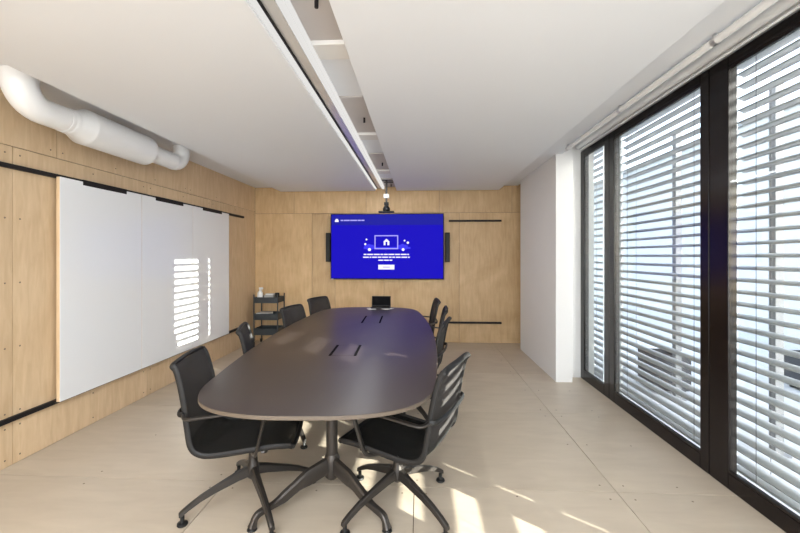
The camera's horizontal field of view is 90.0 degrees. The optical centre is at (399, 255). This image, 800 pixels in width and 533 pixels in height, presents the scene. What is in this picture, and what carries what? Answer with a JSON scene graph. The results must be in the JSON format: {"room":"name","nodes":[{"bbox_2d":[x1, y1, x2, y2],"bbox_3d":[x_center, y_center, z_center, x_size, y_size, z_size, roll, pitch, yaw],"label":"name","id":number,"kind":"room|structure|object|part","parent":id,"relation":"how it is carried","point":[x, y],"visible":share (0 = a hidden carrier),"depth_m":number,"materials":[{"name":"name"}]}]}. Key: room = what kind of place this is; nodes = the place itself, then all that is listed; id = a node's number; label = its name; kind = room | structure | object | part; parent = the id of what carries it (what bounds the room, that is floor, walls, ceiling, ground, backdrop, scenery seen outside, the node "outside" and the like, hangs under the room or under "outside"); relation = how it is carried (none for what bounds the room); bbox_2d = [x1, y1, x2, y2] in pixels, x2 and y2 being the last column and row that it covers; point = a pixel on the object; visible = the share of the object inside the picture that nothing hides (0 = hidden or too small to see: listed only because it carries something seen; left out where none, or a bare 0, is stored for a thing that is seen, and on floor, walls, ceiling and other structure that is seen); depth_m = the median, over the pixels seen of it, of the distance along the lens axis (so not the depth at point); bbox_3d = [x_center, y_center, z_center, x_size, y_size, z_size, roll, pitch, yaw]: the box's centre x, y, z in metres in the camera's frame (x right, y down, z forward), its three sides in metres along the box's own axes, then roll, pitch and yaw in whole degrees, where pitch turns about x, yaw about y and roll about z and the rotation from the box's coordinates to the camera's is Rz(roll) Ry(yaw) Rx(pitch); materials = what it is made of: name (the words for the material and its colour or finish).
{"room":"conference room","nodes":[
{"label":"conference room","id":0,"kind":"room"},
{"bbox_2d":[0,87,254,470],"bbox_3d":[-2.719,0.010,2.289,0.201,3.020,9.100,0,0,3],"label":"wall","id":1,"kind":"structure","parent":0,"point":[27,200],"depth_m":2.94,"materials":[{"name":"brown wood"}]},
{"bbox_2d":[0,328,236,426],"bbox_3d":[-2.548,1.087,3.439,0.026,0.031,5.455,0,0,3],"label":"sliding rail","id":2,"kind":"object","parent":1,"relation":"attached to","point":[53,402],"visible":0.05,"depth_m":2.81,"materials":[{"name":"black metal"}]},
{"bbox_2d":[0,161,243,217],"bbox_3d":[-2.548,-0.597,3.439,0.026,0.030,5.455,0,0,3],"label":"sliding rail","id":3,"kind":"object","parent":1,"relation":"attached to","point":[2,164],"visible":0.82,"depth_m":2.87,"materials":[{"name":"black metal"}]},
{"bbox_2d":[56,177,141,401],"bbox_3d":[-2.517,0.239,3.409,0.036,1.691,0.874,0,0,3],"label":"whiteboard","id":4,"kind":"object","parent":3,"relation":"hanging from","point":[99,226],"visible":1,"depth_m":3.30,"materials":[{"name":"white"}]},
{"bbox_2d":[142,195,192,368],"bbox_3d":[-2.473,0.239,4.281,0.036,1.691,0.860,0,0,3],"label":"whiteboard","id":5,"kind":"object","parent":3,"relation":"hanging from","point":[167,224],"visible":0.98,"depth_m":4.22,"materials":[{"name":"white"}]},
{"bbox_2d":[193,206,228,347],"bbox_3d":[-2.429,0.239,5.159,0.036,1.691,0.886,0,0,3],"label":"whiteboard","id":6,"kind":"object","parent":3,"relation":"attached to","point":[210,226],"visible":0.97,"depth_m":5.08,"materials":[{"name":"white"}]},
{"bbox_2d":[0,0,762,187],"bbox_3d":[-0.257,-1.315,2.166,5.130,0.370,9.100,0,0,3],"label":"ceiling","id":7,"kind":"structure","parent":0,"point":[341,73],"depth_m":2.76,"materials":[{"name":"white paint"}]},
{"bbox_2d":[0,65,189,169],"bbox_3d":[-2.303,-0.976,3.294,0.257,0.318,1.850,0,0,3],"label":"ventilation duct","id":8,"kind":"object","parent":7,"relation":"attached to","point":[84,127],"visible":0.99,"depth_m":2.87,"materials":[{"name":"white metal"}]},
{"bbox_2d":[0,0,375,191],"bbox_3d":[-1.385,-1.073,2.212,1.557,0.045,8.580,0,0,3],"label":"ceiling panel","id":9,"kind":"object","parent":7,"relation":"attached to","point":[209,78],"visible":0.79,"depth_m":2.34,"materials":[{"name":"white paint"}]},
{"bbox_2d":[248,0,383,188],"bbox_3d":[-0.526,-1.075,2.164,0.150,0.050,8.270,0,0,3],"label":"ceiling light","id":10,"kind":"object","parent":7,"relation":"attached to","point":[280,18],"visible":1,"depth_m":2.26,"materials":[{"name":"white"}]},
{"bbox_2d":[290,0,394,186],"bbox_3d":[-0.255,-1.105,3.908,0.340,0.050,5.180,0,0,3],"label":"trim","id":11,"kind":"structure","parent":7,"relation":"attached to","point":[317,17],"depth_m":2.02,"materials":[{"name":"grey"}]},
{"bbox_2d":[311,40,390,173],"bbox_3d":[-0.323,-1.113,2.950,0.380,0.035,4.760,0,0,3],"label":"trim","id":12,"kind":"structure","parent":7,"relation":"attached to","point":[325,49],"depth_m":2.15,"materials":[{"name":"white"}]},
{"bbox_2d":[383,180,392,205],"bbox_3d":[-0.186,-0.937,5.917,0.170,0.384,0.080,0,0,3],"label":"pole","id":13,"kind":"object","parent":7,"relation":"hanging from","point":[386,195],"visible":0.89,"depth_m":5.90,"materials":[{"name":"grey metal"}]},
{"bbox_2d":[378,205,393,212],"bbox_3d":[-0.201,-0.691,5.909,0.230,0.106,0.127,0,0,3],"label":"camera","id":14,"kind":"object","parent":13,"relation":"hanging from","point":[386,209],"visible":1,"depth_m":5.88,"materials":[{"name":"black plastic"}]},
{"bbox_3d":[-0.201,-0.651,5.917,0.230,0.026,0.080,0,0,3],"label":"plate","id":15,"kind":"part","parent":14,"relation":"part of","materials":[{"name":"black plastic"}]},
{"bbox_2d":[329,0,724,190],"bbox_3d":[0.546,-1.073,2.115,1.630,0.045,8.580,0,0,3],"label":"ceiling panel","id":16,"kind":"object","parent":7,"relation":"attached to","point":[457,94],"visible":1,"depth_m":2.24,"materials":[{"name":"white paint"}]},
{"bbox_2d":[565,0,778,150],"bbox_3d":[1.612,-1.101,2.202,0.043,0.057,3.760,0,0,3],"label":"track","id":17,"kind":"object","parent":7,"relation":"attached to","point":[717,37],"visible":1,"depth_m":2.21,"materials":[{"name":"white metal"}]},
{"bbox_2d":[255,184,519,342],"bbox_3d":[-0.085,0.010,6.612,5.030,3.020,0.200,0,0,3],"label":"wall","id":18,"kind":"structure","parent":0,"point":[481,282],"depth_m":6.49,"materials":[{"name":"brown wood"}]},
{"bbox_2d":[326,233,330,261],"bbox_3d":[-1.165,-0.140,6.516,0.070,0.470,0.100,0,0,3],"label":"loudspeaker","id":19,"kind":"object","parent":18,"relation":"attached to","point":[328,235],"visible":0.95,"depth_m":6.47,"materials":[{"name":"black plastic"}]},
{"bbox_2d":[331,213,443,279],"bbox_3d":[-0.208,-0.152,6.466,1.824,1.054,0.103,0,0,3],"label":"television","id":20,"kind":"object","parent":18,"relation":"attached to","point":[363,246],"visible":1,"depth_m":6.42,"materials":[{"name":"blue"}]},
{"bbox_2d":[445,232,449,261],"bbox_3d":[0.761,-0.140,6.420,0.070,0.470,0.100,0,0,3],"label":"loudspeaker","id":21,"kind":"object","parent":18,"relation":"attached to","point":[447,234],"visible":1,"depth_m":6.37,"materials":[{"name":"black"}]},
{"bbox_2d":[449,321,501,323],"bbox_3d":[1.208,1.073,6.433,0.840,0.030,0.028,0,0,3],"label":"wall rail","id":22,"kind":"object","parent":18,"relation":"attached to","point":[450,322],"visible":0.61,"depth_m":6.42,"materials":[{"name":"black metal"}]},
{"bbox_2d":[449,220,501,221],"bbox_3d":[1.208,-0.566,6.433,0.840,0.030,0.028,0,0,3],"label":"wall rail","id":23,"kind":"object","parent":18,"relation":"attached to","point":[449,220],"visible":1,"depth_m":6.42,"materials":[{"name":"black metal"}]},
{"bbox_2d":[0,340,785,532],"bbox_3d":[-0.357,1.460,2.171,4.930,0.121,9.100,0,0,3],"label":"floor","id":24,"kind":"structure","parent":0,"point":[525,450],"depth_m":2.49,"materials":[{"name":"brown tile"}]},
{"bbox_2d":[169,346,315,532],"bbox_3d":[-0.851,0.969,2.278,0.712,0.863,0.688,0,0,-7],"label":"office chair","id":25,"kind":"object","parent":24,"relation":"on","point":[208,435],"visible":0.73,"depth_m":2.19,"materials":[{"name":"black fabric"}]},
{"bbox_3d":[-1.183,0.564,2.236,0.043,0.054,0.433,0,0,-7],"label":"rail","id":26,"kind":"part","parent":25,"relation":"part of","materials":[{"name":"black plastic"}]},
{"bbox_3d":[-1.136,0.748,2.242,0.091,0.386,0.448,0,0,-7],"label":"backrest","id":27,"kind":"part","parent":25,"relation":"part of","materials":[{"name":"grey fabric"}]},
{"bbox_3d":[-0.997,1.268,2.172,0.361,0.172,0.048,0,0,-34],"label":"leg","id":28,"kind":"part","parent":25,"relation":"part of","materials":[{"name":"grey metal"}]},
{"bbox_3d":[-0.914,0.790,2.489,0.614,0.480,0.044,0,0,-7],"label":"frame","id":29,"kind":"part","parent":25,"relation":"part of","materials":[{"name":"black metal"}]},
{"bbox_3d":[-0.897,0.918,2.105,0.424,0.313,0.276,0,0,-7],"label":"armrest","id":30,"kind":"part","parent":25,"relation":"part of","materials":[{"name":"grey metal"}]},
{"bbox_3d":[-0.860,0.790,2.058,0.614,0.480,0.044,0,0,-7],"label":"frame","id":31,"kind":"part","parent":25,"relation":"part of","materials":[{"name":"black metal"}]},
{"bbox_3d":[-0.945,1.268,2.439,0.048,0.172,0.361,0,0,-34],"label":"leg","id":32,"kind":"part","parent":25,"relation":"part of","materials":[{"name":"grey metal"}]},
{"bbox_3d":[-0.851,0.985,2.278,0.528,0.097,0.452,0,0,-7],"label":"seat","id":33,"kind":"part","parent":25,"relation":"part of","materials":[{"name":"black fabric"}]},
{"bbox_3d":[-0.729,1.268,2.120,0.048,0.172,0.361,0,0,-34],"label":"leg","id":34,"kind":"part","parent":25,"relation":"part of","materials":[{"name":"grey metal"}]},
{"bbox_3d":[-0.678,1.268,2.388,0.361,0.172,0.048,0,0,-34],"label":"leg","id":35,"kind":"part","parent":25,"relation":"part of","materials":[{"name":"grey metal"}]},
{"bbox_3d":[-0.587,1.006,2.311,0.034,0.031,0.412,0,0,-7],"label":"rail","id":36,"kind":"part","parent":25,"relation":"part of","materials":[{"name":"black plastic"}]},
{"bbox_2d":[253,293,284,343],"bbox_3d":[-2.085,1.000,6.368,0.404,0.800,0.352,0,0,3],"label":"utility cart","id":37,"kind":"object","parent":24,"relation":"on","point":[261,330],"visible":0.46,"depth_m":6.24,"materials":[{"name":"grey metal"}]},
{"bbox_3d":[-2.279,0.963,6.242,0.020,0.725,0.020,0,0,3],"label":"post","id":38,"kind":"part","parent":37,"relation":"part of","materials":[{"name":"grey metal"}]},
{"bbox_2d":[257,287,262,296],"bbox_3d":[-2.216,0.613,6.339,0.090,0.232,0.090,0,0,3],"label":"spray bottle","id":39,"kind":"object","parent":37,"relation":"on","point":[260,293],"visible":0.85,"depth_m":6.32,"materials":[{"name":"white plastic"}]},
{"bbox_2d":[256,311,272,313],"bbox_3d":[-2.155,0.945,6.365,0.200,0.098,0.200,0,0,3],"label":"paper stack","id":40,"kind":"object","parent":37,"relation":"on","point":[261,312],"visible":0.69,"depth_m":6.34,"materials":[{"name":"white paper"}]},
{"bbox_2d":[255,311,281,319],"bbox_3d":[-2.085,0.950,6.381,0.374,0.100,0.299,0,0,3],"label":"tray","id":41,"kind":"object","parent":37,"relation":"on","point":[276,315],"depth_m":6.24,"materials":[{"name":"grey metal"}]},
{"bbox_2d":[255,325,282,334],"bbox_3d":[-2.085,1.183,6.381,0.374,0.105,0.299,0,0,3],"label":"tray","id":42,"kind":"object","parent":37,"relation":"on","point":[263,329],"depth_m":6.24,"materials":[{"name":"grey metal"}]},
{"bbox_2d":[255,295,283,302],"bbox_3d":[-2.085,0.690,6.381,0.374,0.090,0.299,0,0,3],"label":"tray","id":43,"kind":"object","parent":37,"relation":"on","point":[263,299],"depth_m":6.24,"materials":[{"name":"grey metal"}]},
{"bbox_3d":[-1.904,0.963,6.223,0.020,0.725,0.020,0,0,3],"label":"post","id":44,"kind":"part","parent":37,"relation":"part of","materials":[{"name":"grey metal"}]},
{"bbox_2d":[236,322,307,448],"bbox_3d":[-0.943,0.968,3.200,0.722,0.863,0.667,0,0,1],"label":"office chair","id":45,"kind":"object","parent":24,"relation":"on","point":[244,332],"visible":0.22,"depth_m":3.10,"materials":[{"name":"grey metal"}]},
{"bbox_3d":[-1.239,0.564,3.129,0.043,0.054,0.433,0,0,-14],"label":"rail","id":46,"kind":"part","parent":45,"relation":"part of","materials":[{"name":"black"}]},
{"bbox_3d":[-0.897,0.790,2.991,0.614,0.480,0.044,0,0,-14],"label":"frame","id":47,"kind":"part","parent":45,"relation":"part of","materials":[{"name":"black plastic"}]},
{"bbox_3d":[-1.193,0.748,3.140,0.091,0.386,0.448,0,0,-14],"label":"backrest","id":48,"kind":"part","parent":45,"relation":"part of","materials":[{"name":"grey"}]},
{"bbox_3d":[-1.003,0.790,3.412,0.614,0.480,0.044,0,0,-14],"label":"frame","id":49,"kind":"part","parent":45,"relation":"part of","materials":[{"name":"black"}]},
{"bbox_3d":[-0.793,1.268,3.055,0.048,0.172,0.361,0,0,-34],"label":"leg","id":50,"kind":"part","parent":45,"relation":"part of","materials":[{"name":"grey metal"}]},
{"bbox_2d":[279,304,305,328],"bbox_3d":[-0.897,0.968,4.280,0.648,0.863,0.607,0,0,16],"label":"office chair","id":51,"kind":"object","parent":24,"relation":"on","point":[290,314],"visible":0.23,"depth_m":4.34,"materials":[{"name":"grey metal"}]},
{"bbox_3d":[-0.961,0.790,4.073,0.614,0.480,0.044,0,0,16],"label":"frame","id":52,"kind":"part","parent":51,"relation":"part of","materials":[{"name":"black"}]},
{"bbox_3d":[-1.188,0.564,4.363,0.043,0.054,0.433,0,0,16],"label":"rail","id":53,"kind":"part","parent":51,"relation":"part of","materials":[{"name":"black"}]},
{"bbox_2d":[198,307,436,532],"bbox_3d":[-0.390,1.029,3.414,1.350,0.741,3.528,0,0,1],"label":"conference table","id":54,"kind":"object","parent":24,"relation":"on","point":[332,365],"visible":1,"depth_m":2.27,"materials":[{"name":"grey laminate"}]},
{"bbox_3d":[-0.593,1.292,2.203,0.495,0.206,0.042,0,0,-44],"label":"leg","id":55,"kind":"part","parent":54,"relation":"part of","materials":[{"name":"grey metal"}]},
{"bbox_3d":[-0.224,1.292,2.197,0.042,0.206,0.495,0,0,-44],"label":"leg","id":56,"kind":"part","parent":54,"relation":"part of","materials":[{"name":"grey metal"}]},
{"bbox_2d":[371,296,390,308],"bbox_3d":[-0.242,0.586,5.078,0.244,0.136,0.200,0,0,1],"label":"laptop","id":57,"kind":"object","parent":54,"relation":"on","point":[378,302],"visible":1,"depth_m":5.15,"materials":[{"name":"black plastic"}]},
{"bbox_2d":[307,296,330,314],"bbox_3d":[-0.783,0.969,5.131,0.711,0.863,0.678,0,0,24],"label":"office chair","id":58,"kind":"object","parent":24,"relation":"on","point":[316,304],"visible":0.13,"depth_m":5.25,"materials":[{"name":"black fabric"}]},
{"bbox_3d":[-0.904,0.790,4.947,0.614,0.480,0.044,0,0,24],"label":"frame","id":59,"kind":"part","parent":58,"relation":"part of","materials":[{"name":"black plastic"}]},
{"bbox_2d":[338,352,470,532],"bbox_3d":[0.025,0.968,2.227,0.718,0.863,0.660,0,0,13],"label":"office chair","id":60,"kind":"object","parent":24,"relation":"on","point":[403,439],"visible":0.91,"depth_m":2.12,"materials":[{"name":"black fabric"}]},
{"bbox_3d":[-0.239,1.006,2.358,0.034,0.031,0.412,0,0,26],"label":"rail","id":61,"kind":"part","parent":60,"relation":"part of","materials":[{"name":"black plastic"}]},
{"bbox_3d":[-0.155,1.268,2.119,0.361,0.172,0.048,0,0,-42],"label":"leg","id":62,"kind":"part","parent":60,"relation":"part of","materials":[{"name":"grey metal"}]},
{"bbox_3d":[-0.142,1.268,2.391,0.048,0.172,0.361,0,0,-42],"label":"leg","id":63,"kind":"part","parent":60,"relation":"part of","materials":[{"name":"grey metal"}]},
{"bbox_3d":[-0.062,0.790,2.031,0.614,0.480,0.044,0,0,26],"label":"frame","id":64,"kind":"part","parent":60,"relation":"part of","materials":[{"name":"black"}]},
{"bbox_3d":[-0.012,0.918,2.064,0.424,0.313,0.276,0,0,26],"label":"armrest","id":65,"kind":"part","parent":60,"relation":"part of","materials":[{"name":"grey metal"}]},
{"bbox_3d":[-0.001,0.985,2.243,0.528,0.097,0.452,0,0,26],"label":"seat","id":66,"kind":"part","parent":60,"relation":"part of","materials":[{"name":"black fabric"}]},
{"bbox_3d":[0.130,1.268,2.378,0.361,0.172,0.048,0,0,-42],"label":"leg","id":67,"kind":"part","parent":60,"relation":"part of","materials":[{"name":"grey metal"}]},
{"bbox_3d":[0.116,1.268,2.106,0.048,0.172,0.361,0,0,-42],"label":"leg","id":68,"kind":"part","parent":60,"relation":"part of","materials":[{"name":"grey metal"}]},
{"bbox_3d":[0.127,0.790,2.422,0.614,0.480,0.044,0,0,26],"label":"frame","id":69,"kind":"part","parent":60,"relation":"part of","materials":[{"name":"black"}]},
{"bbox_3d":[0.259,0.748,2.117,0.091,0.386,0.448,0,0,26],"label":"backrest","id":70,"kind":"part","parent":60,"relation":"part of","materials":[{"name":"grey"}]},
{"bbox_3d":[0.301,0.564,2.096,0.043,0.054,0.433,0,0,26],"label":"rail","id":71,"kind":"part","parent":60,"relation":"part of","materials":[{"name":"black"}]},
{"bbox_2d":[423,298,440,333],"bbox_3d":[0.171,0.968,5.021,0.648,0.863,0.607,0,0,-1],"label":"office chair","id":72,"kind":"object","parent":24,"relation":"on","point":[436,302],"visible":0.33,"depth_m":5.05,"materials":[{"name":"black fabric"}]},
{"bbox_3d":[0.427,0.748,5.026,0.091,0.386,0.448,0,0,-1],"label":"backrest","id":73,"kind":"part","parent":72,"relation":"part of","materials":[{"name":"grey"}]},
{"bbox_3d":[0.181,0.790,4.804,0.614,0.480,0.044,0,0,-1],"label":"frame","id":74,"kind":"part","parent":72,"relation":"part of","materials":[{"name":"black plastic"}]},
{"bbox_2d":[416,316,451,420],"bbox_3d":[0.107,0.968,3.490,0.648,0.863,0.607,0,0,15],"label":"office chair","id":75,"kind":"object","parent":24,"relation":"on","point":[441,335],"visible":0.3,"depth_m":3.32,"materials":[{"name":"grey metal"}]},
{"bbox_3d":[0.160,1.268,3.335,0.048,0.172,0.361,0,0,-30],"label":"leg","id":76,"kind":"part","parent":75,"relation":"part of","materials":[{"name":"grey metal"}]},
{"bbox_3d":[0.056,0.790,3.279,0.614,0.480,0.044,0,0,15],"label":"frame","id":77,"kind":"part","parent":75,"relation":"part of","materials":[{"name":"black plastic"}]},
{"bbox_3d":[0.354,0.748,3.424,0.091,0.386,0.448,0,0,15],"label":"backrest","id":78,"kind":"part","parent":75,"relation":"part of","materials":[{"name":"grey fabric"}]},
{"bbox_3d":[0.167,0.790,3.698,0.614,0.480,0.044,0,0,15],"label":"frame","id":79,"kind":"part","parent":75,"relation":"part of","materials":[{"name":"black"}]},
{"bbox_3d":[0.400,0.564,3.412,0.043,0.054,0.433,0,0,15],"label":"rail","id":80,"kind":"part","parent":75,"relation":"part of","materials":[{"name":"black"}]},
{"bbox_2d":[430,305,447,375],"bbox_3d":[0.178,0.968,4.243,0.680,0.863,0.626,0,0,6],"label":"office chair","id":81,"kind":"object","parent":24,"relation":"on","point":[445,308],"visible":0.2,"depth_m":4.25,"materials":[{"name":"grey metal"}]},
{"bbox_3d":[0.168,0.790,4.027,0.614,0.480,0.044,0,0,6],"label":"frame","id":82,"kind":"part","parent":81,"relation":"part of","materials":[{"name":"black"}]},
{"bbox_2d":[520,146,579,381],"bbox_3d":[1.938,0.025,5.215,0.339,2.750,1.570,0,0,3],"label":"wall pier","id":83,"kind":"object","parent":24,"relation":"on","point":[550,194],"visible":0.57,"depth_m":4.62,"materials":[{"name":"white paint"}]},
{"bbox_2d":[580,2,799,376],"bbox_3d":[2.033,0.010,2.151,0.155,3.020,8.900,0,0,3],"label":"wall","id":84,"kind":"structure","parent":0,"point":[591,156],"depth_m":4.61,"materials":[{"name":"dark paint"},{"name":"glass"}]},
{"bbox_2d":[581,134,608,397],"bbox_3d":[2.089,0.100,4.260,0.053,2.600,0.693,0,0,3],"label":"window","id":85,"kind":"structure","parent":84,"relation":"in","point":[603,387],"depth_m":4.51,"materials":[{"name":"black"}]},
{"bbox_2d":[594,146,603,381],"bbox_3d":[2.270,0.080,4.723,0.103,2.680,0.828,0,0,3],"label":"blind","id":86,"kind":"object","parent":85,"relation":"attached to","point":[598,372],"visible":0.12,"depth_m":4.52,"materials":[{"name":"grey metal"}]},
{"bbox_3d":[2.279,-1.230,4.722,0.080,0.060,0.740,0,0,3],"label":"head rail","id":87,"kind":"part","parent":86,"relation":"part of","materials":[{"name":"grey metal"}]},
{"bbox_3d":[2.279,1.355,4.722,0.070,0.020,0.740,0,0,3],"label":"rail","id":88,"kind":"part","parent":86,"relation":"part of","materials":[{"name":"grey metal"}]},
{"bbox_3d":[2.235,0.080,4.328,0.072,2.680,0.036,0,0,3],"label":"guide rail","id":89,"kind":"part","parent":86,"relation":"part of","materials":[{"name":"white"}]},
{"bbox_2d":[609,69,709,473],"bbox_3d":[2.038,0.100,3.236,0.053,2.600,1.349,0,0,3],"label":"window","id":90,"kind":"structure","parent":84,"relation":"in","point":[700,456],"depth_m":2.90,"materials":[{"name":"black metal"}]},
{"bbox_2d":[620,89,699,445],"bbox_3d":[2.204,0.080,3.389,0.103,2.680,1.398,0,0,3],"label":"blind","id":91,"kind":"object","parent":90,"relation":"attached to","point":[677,423],"visible":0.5,"depth_m":3.36,"materials":[{"name":"grey metal"}]},
{"bbox_3d":[2.222,0.080,4.070,0.072,2.680,0.036,0,0,3],"label":"guide rail","id":92,"kind":"part","parent":91,"relation":"part of","materials":[{"name":"white"}]},
{"bbox_3d":[2.212,-1.230,3.389,0.080,0.060,1.310,0,0,3],"label":"head rail","id":93,"kind":"part","parent":91,"relation":"part of","materials":[{"name":"grey metal"}]},
{"bbox_3d":[2.212,1.355,3.389,0.070,0.020,1.310,0,0,3],"label":"rail","id":94,"kind":"part","parent":91,"relation":"part of","materials":[{"name":"grey metal"}]},
{"bbox_2d":[710,10,799,532],"bbox_3d":[1.968,0.100,1.841,0.053,2.600,1.429,0,0,3],"label":"window","id":95,"kind":"structure","parent":84,"relation":"in","point":[723,75],"depth_m":2.41,"materials":[{"name":"black metal"}]},
{"bbox_2d":[575,0,799,150],"bbox_3d":[1.900,-1.268,2.422,0.076,0.184,4.148,0,0,3],"label":"roller blind","id":96,"kind":"object","parent":95,"relation":"attached to","point":[780,6],"visible":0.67,"depth_m":2.47,"materials":[{"name":"white"}]},
{"bbox_2d":[737,29,799,513],"bbox_3d":[2.125,0.080,1.813,0.103,2.680,1.621,0,0,3],"label":"blind","id":97,"kind":"object","parent":95,"relation":"attached to","point":[766,481],"visible":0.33,"depth_m":2.32,"materials":[{"name":"grey metal"}]},
{"bbox_3d":[2.149,0.080,2.605,0.072,2.680,0.036,0,0,3],"label":"guide rail","id":98,"kind":"part","parent":97,"relation":"part of","materials":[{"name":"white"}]},
{"bbox_3d":[2.133,-1.230,1.812,0.080,0.060,1.533,0,0,3],"label":"head rail","id":99,"kind":"part","parent":97,"relation":"part of","materials":[{"name":"grey metal"}]},
{"bbox_3d":[2.133,1.355,1.812,0.070,0.020,1.533,0,0,3],"label":"rail","id":100,"kind":"part","parent":97,"relation":"part of","materials":[{"name":"grey metal"}]},
{"bbox_3d":[2.162,0.065,2.379,0.087,2.570,0.003,0,0,3],"label":"ladder cord","id":101,"kind":"part","parent":97,"relation":"part of","materials":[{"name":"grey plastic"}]},
{"label":"outside","id":102,"kind":"structure","parent":0,"visible":0},
{"bbox_2d":[594,297,799,515],"bbox_3d":[21.673,1.580,12.934,38.000,0.240,52.000,0,0,3],"label":"ground","id":103,"kind":"structure","parent":102,"point":[790,346],"depth_m":4.97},
{"bbox_2d":[638,348,690,391],"bbox_3d":[2.904,1.260,4.410,0.360,0.400,0.360,0,0,3],"label":"planter","id":104,"kind":"object","parent":103,"relation":"on","point":[685,360],"visible":0.23,"depth_m":4.24,"materials":[{"name":"grey"}]},
{"bbox_2d":[672,132,686,400],"bbox_3d":[2.828,0.085,4.084,0.120,2.750,0.120,0,0,3],"label":"post","id":105,"kind":"object","parent":103,"relation":"on","point":[678,231],"visible":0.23,"depth_m":4.05,"materials":[{"name":"grey"}]},
{"bbox_2d":[594,104,799,344],"bbox_3d":[8.287,-0.550,11.556,3.120,4.020,28.030,0,0,3],"label":"neighbouring building","id":106,"kind":"structure","parent":103,"relation":"on","point":[795,192],"depth_m":8.92,"materials":[{"name":"grey"}]},
{"bbox_2d":[769,83,791,458],"bbox_3d":[2.771,0.085,2.945,0.120,2.750,0.120,0,0,3],"label":"post","id":107,"kind":"object","parent":103,"relation":"on","point":[779,208],"visible":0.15,"depth_m":2.92,"materials":[{"name":"grey"}]},
{"bbox_2d":[784,350,799,387],"bbox_3d":[4.722,1.260,4.320,0.800,0.400,0.360,0,0,3],"label":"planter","id":108,"kind":"object","parent":103,"relation":"on","point":[795,361],"visible":0.32,"depth_m":4.42,"materials":[{"name":"grey"}]}
]}

